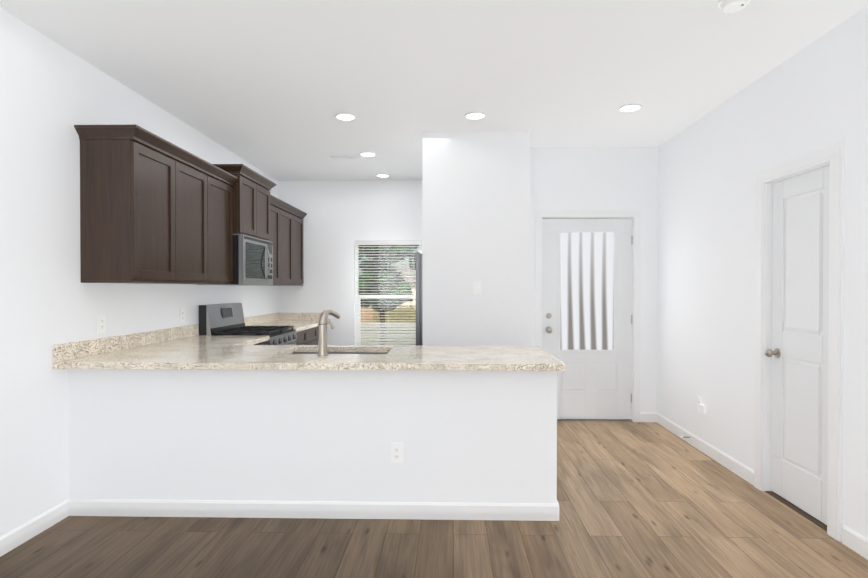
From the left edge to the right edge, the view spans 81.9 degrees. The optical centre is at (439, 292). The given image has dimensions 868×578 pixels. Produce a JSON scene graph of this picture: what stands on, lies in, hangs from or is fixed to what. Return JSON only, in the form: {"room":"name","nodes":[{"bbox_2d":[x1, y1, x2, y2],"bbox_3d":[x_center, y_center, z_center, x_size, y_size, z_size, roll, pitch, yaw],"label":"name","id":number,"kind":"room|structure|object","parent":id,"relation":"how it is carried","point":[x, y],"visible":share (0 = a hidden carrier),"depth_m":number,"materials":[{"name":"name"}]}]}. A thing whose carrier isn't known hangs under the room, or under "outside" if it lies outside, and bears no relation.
{"room":"kitchen","nodes":[
{"label":"kitchen","id":0,"kind":"room"},
{"bbox_2d":[0,8,278,535],"bbox_3d":[-2.283,-0.050,2.015,0.120,2.760,9.417,0,0,1],"label":"wall","id":1,"kind":"structure","parent":0,"point":[52,93],"depth_m":2.83,"materials":[{"name":"white paint"}]},
{"bbox_2d":[0,499,69,556],"bbox_3d":[-2.257,1.298,0.204,0.013,0.095,5.535,0,0,1],"label":"baseboard","id":2,"kind":"structure","parent":1,"relation":"attached to","point":[26,531],"depth_m":2.71,"materials":[{"name":"white wood"}]},
{"bbox_2d":[97,315,105,332],"bbox_3d":[-2.191,0.204,3.247,0.009,0.115,0.070,0,0,1],"label":"electrical outlet","id":3,"kind":"object","parent":1,"relation":"attached to","point":[101,323],"visible":1,"depth_m":3.24,"materials":[{"name":"white plastic"}]},
{"bbox_2d":[75,128,181,283],"bbox_3d":[-2.025,-0.534,3.319,0.334,0.922,0.525,0,0,1],"label":"upper cabinet","id":4,"kind":"object","parent":1,"relation":"attached to","point":[155,209],"depth_m":3.06,"materials":[{"name":"brown wood"}]},
{"bbox_2d":[180,309,184,322],"bbox_3d":[-2.169,0.196,4.227,0.009,0.115,0.070,0,0,1],"label":"electrical outlet","id":5,"kind":"object","parent":1,"relation":"attached to","point":[182,315],"visible":1,"depth_m":4.22,"materials":[{"name":"white plastic"}]},
{"bbox_2d":[182,152,213,283],"bbox_3d":[-2.015,-0.538,3.756,0.334,0.922,0.583,0,0,1],"label":"upper cabinet","id":6,"kind":"object","parent":1,"relation":"attached to","point":[197,177],"depth_m":3.83,"materials":[{"name":"brown wood"}]},
{"bbox_2d":[214,168,233,283],"bbox_3d":[-2.006,-0.542,4.192,0.334,0.922,0.524,0,0,1],"label":"upper cabinet","id":7,"kind":"object","parent":1,"relation":"attached to","point":[223,184],"depth_m":4.29,"materials":[{"name":"brown wood"}]},
{"bbox_2d":[210,164,261,238],"bbox_3d":[-1.965,-0.822,4.673,0.394,0.589,0.438,0,0,1],"label":"upper cabinet","id":8,"kind":"object","parent":1,"relation":"attached to","point":[247,184],"depth_m":4.60,"materials":[{"name":"brown wood"}]},
{"bbox_2d":[197,234,272,284],"bbox_3d":[-1.920,-0.296,4.835,0.476,0.455,0.755,0,0,1],"label":"microwave","id":9,"kind":"object","parent":8,"relation":"attached to","point":[252,260],"visible":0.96,"depth_m":4.64,"materials":[{"name":"silver metal"}]},
{"bbox_2d":[262,180,273,243],"bbox_3d":[-1.958,-0.825,4.994,0.394,0.589,0.438,0,0,1],"label":"upper cabinet","id":10,"kind":"object","parent":1,"relation":"attached to","point":[267,199],"depth_m":5.15,"materials":[{"name":"brown wood"}]},
{"bbox_2d":[273,200,281,283],"bbox_3d":[-1.977,-0.552,5.477,0.334,0.922,0.517,0,0,1],"label":"upper cabinet","id":11,"kind":"object","parent":1,"relation":"attached to","point":[277,246],"depth_m":5.61,"materials":[{"name":"brown wood"}]},
{"bbox_2d":[282,204,293,283],"bbox_3d":[-1.967,-0.556,5.905,0.334,0.922,0.574,0,0,1],"label":"upper cabinet","id":12,"kind":"object","parent":1,"relation":"attached to","point":[287,212],"depth_m":5.97,"materials":[{"name":"brown wood"}]},
{"bbox_2d":[294,208,305,283],"bbox_3d":[-1.958,-0.560,6.333,0.334,0.922,0.516,0,0,1],"label":"upper cabinet","id":13,"kind":"object","parent":1,"relation":"attached to","point":[298,216],"depth_m":6.41,"materials":[{"name":"brown wood"}]},
{"bbox_2d":[278,180,421,344],"bbox_3d":[-0.705,-0.089,6.629,3.070,2.760,0.120,0,0,1],"label":"wall","id":14,"kind":"structure","parent":0,"point":[340,218],"depth_m":6.58,"materials":[{"name":"white paint"}]},
{"bbox_2d":[354,241,421,345],"bbox_3d":[-0.670,0.066,6.617,0.960,1.486,0.135,0,0,1],"label":"kitchen window","id":15,"kind":"structure","parent":14,"relation":"in","point":[358,325],"depth_m":6.61,"materials":[{"name":"white plastic"}]},
{"bbox_2d":[0,421,867,577],"bbox_3d":[-0.049,1.355,1.977,4.950,0.050,9.777,0,0,1],"label":"floor","id":16,"kind":"structure","parent":0,"point":[645,500],"depth_m":2.68,"materials":[{"name":"brown wood"}]},
{"bbox_2d":[199,303,296,344],"bbox_3d":[-1.791,0.709,4.843,0.697,1.195,0.754,0,0,1],"label":"stove","id":17,"kind":"object","parent":16,"relation":"on","point":[222,319],"visible":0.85,"depth_m":4.69,"materials":[{"name":"silver metal"}]},
{"bbox_2d":[254,341,266,344],"bbox_3d":[-1.855,0.869,4.226,0.633,0.884,0.474,0,0,1],"label":"base cabinet","id":18,"kind":"object","parent":16,"relation":"on","point":[262,343],"depth_m":4.36,"materials":[{"name":"brown wood"}]},
{"bbox_2d":[167,321,272,328],"bbox_3d":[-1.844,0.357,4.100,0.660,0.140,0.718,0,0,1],"label":"countertop","id":19,"kind":"structure","parent":18,"relation":"on","point":[247,323],"depth_m":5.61,"materials":[{"name":"stone"}]},
{"bbox_2d":[294,329,309,344],"bbox_3d":[-1.827,0.859,5.486,0.633,0.884,0.519,0,0,1],"label":"base cabinet","id":20,"kind":"object","parent":16,"relation":"on","point":[308,336],"depth_m":5.59,"materials":[{"name":"brown wood"}]},
{"bbox_2d":[68,369,558,520],"bbox_3d":[-0.752,0.880,2.986,2.899,0.883,0.128,0,0,1],"label":"wall","id":21,"kind":"structure","parent":16,"relation":"on","point":[479,445],"depth_m":2.93,"materials":[{"name":"white paint"}]},
{"bbox_2d":[391,443,402,462],"bbox_3d":[-0.246,0.937,2.920,0.070,0.115,0.009,0,0,1],"label":"outlet","id":22,"kind":"object","parent":21,"relation":"attached to","point":[396,452],"visible":1,"depth_m":2.92,"materials":[{"name":"white plastic"}]},
{"bbox_2d":[310,326,317,344],"bbox_3d":[-1.817,0.855,5.914,0.633,0.884,0.572,0,0,1],"label":"base cabinet","id":23,"kind":"object","parent":16,"relation":"on","point":[313,331],"depth_m":6.02,"materials":[{"name":"brown wood"}]},
{"bbox_2d":[244,313,327,328],"bbox_3d":[-1.805,0.342,5.909,0.658,0.140,1.373,0,0,1],"label":"countertop","id":24,"kind":"structure","parent":23,"relation":"on","point":[297,320],"depth_m":6.33,"materials":[{"name":"stone"}]},
{"bbox_2d":[53,329,564,370],"bbox_3d":[-0.740,0.466,3.266,2.906,0.344,0.900,0,0,1],"label":"countertop","id":25,"kind":"structure","parent":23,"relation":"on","point":[188,347],"depth_m":3.09,"materials":[{"name":"stone"}]},
{"bbox_2d":[317,309,339,355],"bbox_3d":[-0.703,0.249,3.189,0.114,0.290,0.185,0,0,1],"label":"faucet","id":26,"kind":"object","parent":25,"relation":"on","point":[322,335],"visible":1,"depth_m":3.11,"materials":[{"name":"silver metal"}]},
{"bbox_2d":[416,253,422,345],"bbox_3d":[0.189,0.423,6.104,0.980,1.745,0.855,0,0,1],"label":"fridge","id":27,"kind":"object","parent":16,"relation":"on","point":[419,331],"visible":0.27,"depth_m":5.68,"materials":[{"name":"silver metal"}]},
{"bbox_2d":[0,0,867,180],"bbox_3d":[-0.049,-1.470,1.953,4.950,0.080,9.777,0,0,1],"label":"ceiling","id":28,"kind":"structure","parent":0,"point":[272,88],"depth_m":3.15,"materials":[{"name":"white paint"}]},
{"bbox_2d":[326,154,363,158],"bbox_3d":[-1.008,-1.451,5.367,0.380,0.014,0.170,0,0,1],"label":"ceiling vent","id":29,"kind":"object","parent":28,"relation":"in","point":[344,156],"visible":0.98,"depth_m":5.32,"materials":[{"name":"white metal"}]},
{"bbox_2d":[335,113,355,120],"bbox_3d":[-0.769,-1.444,4.112,0.174,0.018,0.174,0,0,1],"label":"recessed light","id":30,"kind":"object","parent":28,"relation":"in","point":[345,116],"visible":1,"depth_m":4.10,"materials":[{"name":"white plastic"}]},
{"bbox_2d":[360,152,375,156],"bbox_3d":[-0.750,-1.454,5.261,0.174,0.018,0.174,0,0,1],"label":"recessed light","id":31,"kind":"object","parent":28,"relation":"in","point":[368,154],"visible":1,"depth_m":5.26,"materials":[{"name":"white plastic"}]},
{"bbox_2d":[376,174,389,177],"bbox_3d":[-0.704,-1.462,6.261,0.174,0.018,0.174,0,0,1],"label":"recessed light","id":32,"kind":"object","parent":28,"relation":"in","point":[382,175],"visible":0.98,"depth_m":6.25,"materials":[{"name":"white plastic"}]},
{"bbox_2d":[465,112,485,119],"bbox_3d":[0.294,-1.444,4.088,0.174,0.018,0.174,0,0,1],"label":"recessed light","id":33,"kind":"object","parent":28,"relation":"in","point":[475,115],"visible":1,"depth_m":4.08,"materials":[{"name":"white plastic"}]},
{"bbox_2d":[618,103,641,112],"bbox_3d":[1.494,-1.442,3.911,0.174,0.018,0.174,0,0,1],"label":"recessed light","id":34,"kind":"object","parent":28,"relation":"in","point":[628,108],"visible":0.98,"depth_m":3.90,"materials":[{"name":"white plastic"}]},
{"bbox_2d":[718,0,750,12],"bbox_3d":[1.448,-1.413,2.448,0.144,0.040,0.144,0,0,1],"label":"smoke detector","id":35,"kind":"object","parent":28,"relation":"attached to","point":[729,6],"visible":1,"depth_m":2.44,"materials":[{"name":"white plastic"}]},
{"bbox_2d":[422,131,529,345],"bbox_3d":[0.343,-0.074,4.851,0.971,2.760,0.665,0,0,1],"label":"wall","id":36,"kind":"structure","parent":0,"point":[475,205],"depth_m":4.51,"materials":[{"name":"white paint"}]},
{"bbox_2d":[473,281,480,293],"bbox_3d":[0.343,-0.043,4.513,0.070,0.115,0.012,0,0,1],"label":"light switch","id":37,"kind":"object","parent":36,"relation":"attached to","point":[476,287],"visible":1,"depth_m":4.51,"materials":[{"name":"white plastic"}]},
{"bbox_2d":[530,147,657,421],"bbox_3d":[1.575,-0.076,5.096,1.483,2.760,0.120,0,0,1],"label":"wall","id":38,"kind":"structure","parent":0,"point":[611,178],"depth_m":5.03,"materials":[{"name":"white paint"}]},
{"bbox_2d":[542,219,632,419],"bbox_3d":[1.498,0.272,5.059,0.913,2.037,0.119,0,0,1],"label":"back door","id":39,"kind":"structure","parent":38,"relation":"in","point":[587,302],"depth_m":5.08,"materials":[{"name":"painted wood"},{"name":"glass"},{"name":"brushed nickel"}]},
{"bbox_2d":[535,210,640,421],"bbox_3d":[1.498,0.240,5.092,1.050,2.127,0.137,0,0,1],"label":"door frame","id":40,"kind":"structure","parent":38,"relation":"attached to","point":[635,215],"depth_m":5.02,"materials":[{"name":"white wood"}]},
{"bbox_2d":[657,5,867,538],"bbox_3d":[2.179,-0.043,1.174,0.140,2.760,7.935,0,0,1],"label":"wall","id":41,"kind":"structure","parent":0,"point":[812,96],"depth_m":3.58,"materials":[{"name":"white paint"}]},
{"bbox_2d":[653,413,753,484],"bbox_3d":[2.162,1.264,4.224,0.030,0.095,1.620,0,0,1],"label":"baseboard","id":42,"kind":"structure","parent":41,"relation":"attached to","point":[730,463],"depth_m":4.01,"materials":[{"name":"white wood"}]},
{"bbox_2d":[765,165,829,524],"bbox_3d":[2.166,0.298,3.020,0.111,2.022,0.556,0,0,1],"label":"closet door","id":43,"kind":"structure","parent":41,"relation":"in","point":[798,352],"depth_m":3.02,"materials":[{"name":"white wood"}]},
{"bbox_2d":[754,140,844,541],"bbox_3d":[2.200,0.256,3.019,0.141,2.130,0.750,0,0,1],"label":"door frame","id":44,"kind":"structure","parent":41,"relation":"attached to","point":[832,155],"depth_m":2.85,"materials":[{"name":"white wood"}]},
{"bbox_2d":[842,525,867,559],"bbox_3d":[2.076,1.299,-0.008,0.013,0.095,5.305,0,0,1],"label":"baseboard","id":45,"kind":"structure","parent":41,"relation":"attached to","point":[856,542],"depth_m":2.55,"materials":[{"name":"white"}]},
{"label":"outside","id":46,"kind":"structure","parent":0,"visible":0},
{"bbox_2d":[361,305,415,344],"bbox_3d":[0.648,1.291,33.340,80.000,0.050,53.283,0,0,1],"label":"ground","id":47,"kind":"structure","parent":46,"point":[401,309],"depth_m":23.93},
{"bbox_2d":[361,307,372,322],"bbox_3d":[-7.148,1.002,20.180,9.000,0.850,0.060,0,0,1],"label":"fence","id":48,"kind":"object","parent":47,"relation":"on","point":[369,309],"depth_m":20.05,"materials":[{"name":"brown wood"}]},
{"bbox_2d":[359,245,418,344],"bbox_3d":[-1.182,-0.656,10.626,2.089,4.331,2.054,0,0,1],"label":"tree","id":49,"kind":"object","parent":47,"relation":"on","point":[375,286],"depth_m":10.27,"materials":[{"name":"green plant"}]},
{"bbox_2d":[379,266,415,303],"bbox_3d":[-2.551,-0.692,49.041,6.300,3.750,9.000,0,0,1],"label":"house","id":50,"kind":"structure","parent":47,"relation":"on","point":[411,274],"depth_m":46.27,"materials":[{"name":"beige"}]},
{"bbox_3d":[2.171,0.932,4.166,0.009,0.115,0.070,0,0,1],"label":"outlet","id":51,"kind":"object","parent":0,"visible":0},
{"bbox_2d":[698,404,704,413],"bbox_3d":[2.152,0.957,4.104,0.026,0.074,0.065,0,0,1],"label":"plug adapter","id":52,"kind":"object","parent":51,"relation":"attached to","point":[701,408],"visible":0.98,"depth_m":4.08,"materials":[{"name":"white plastic"}]}
]}

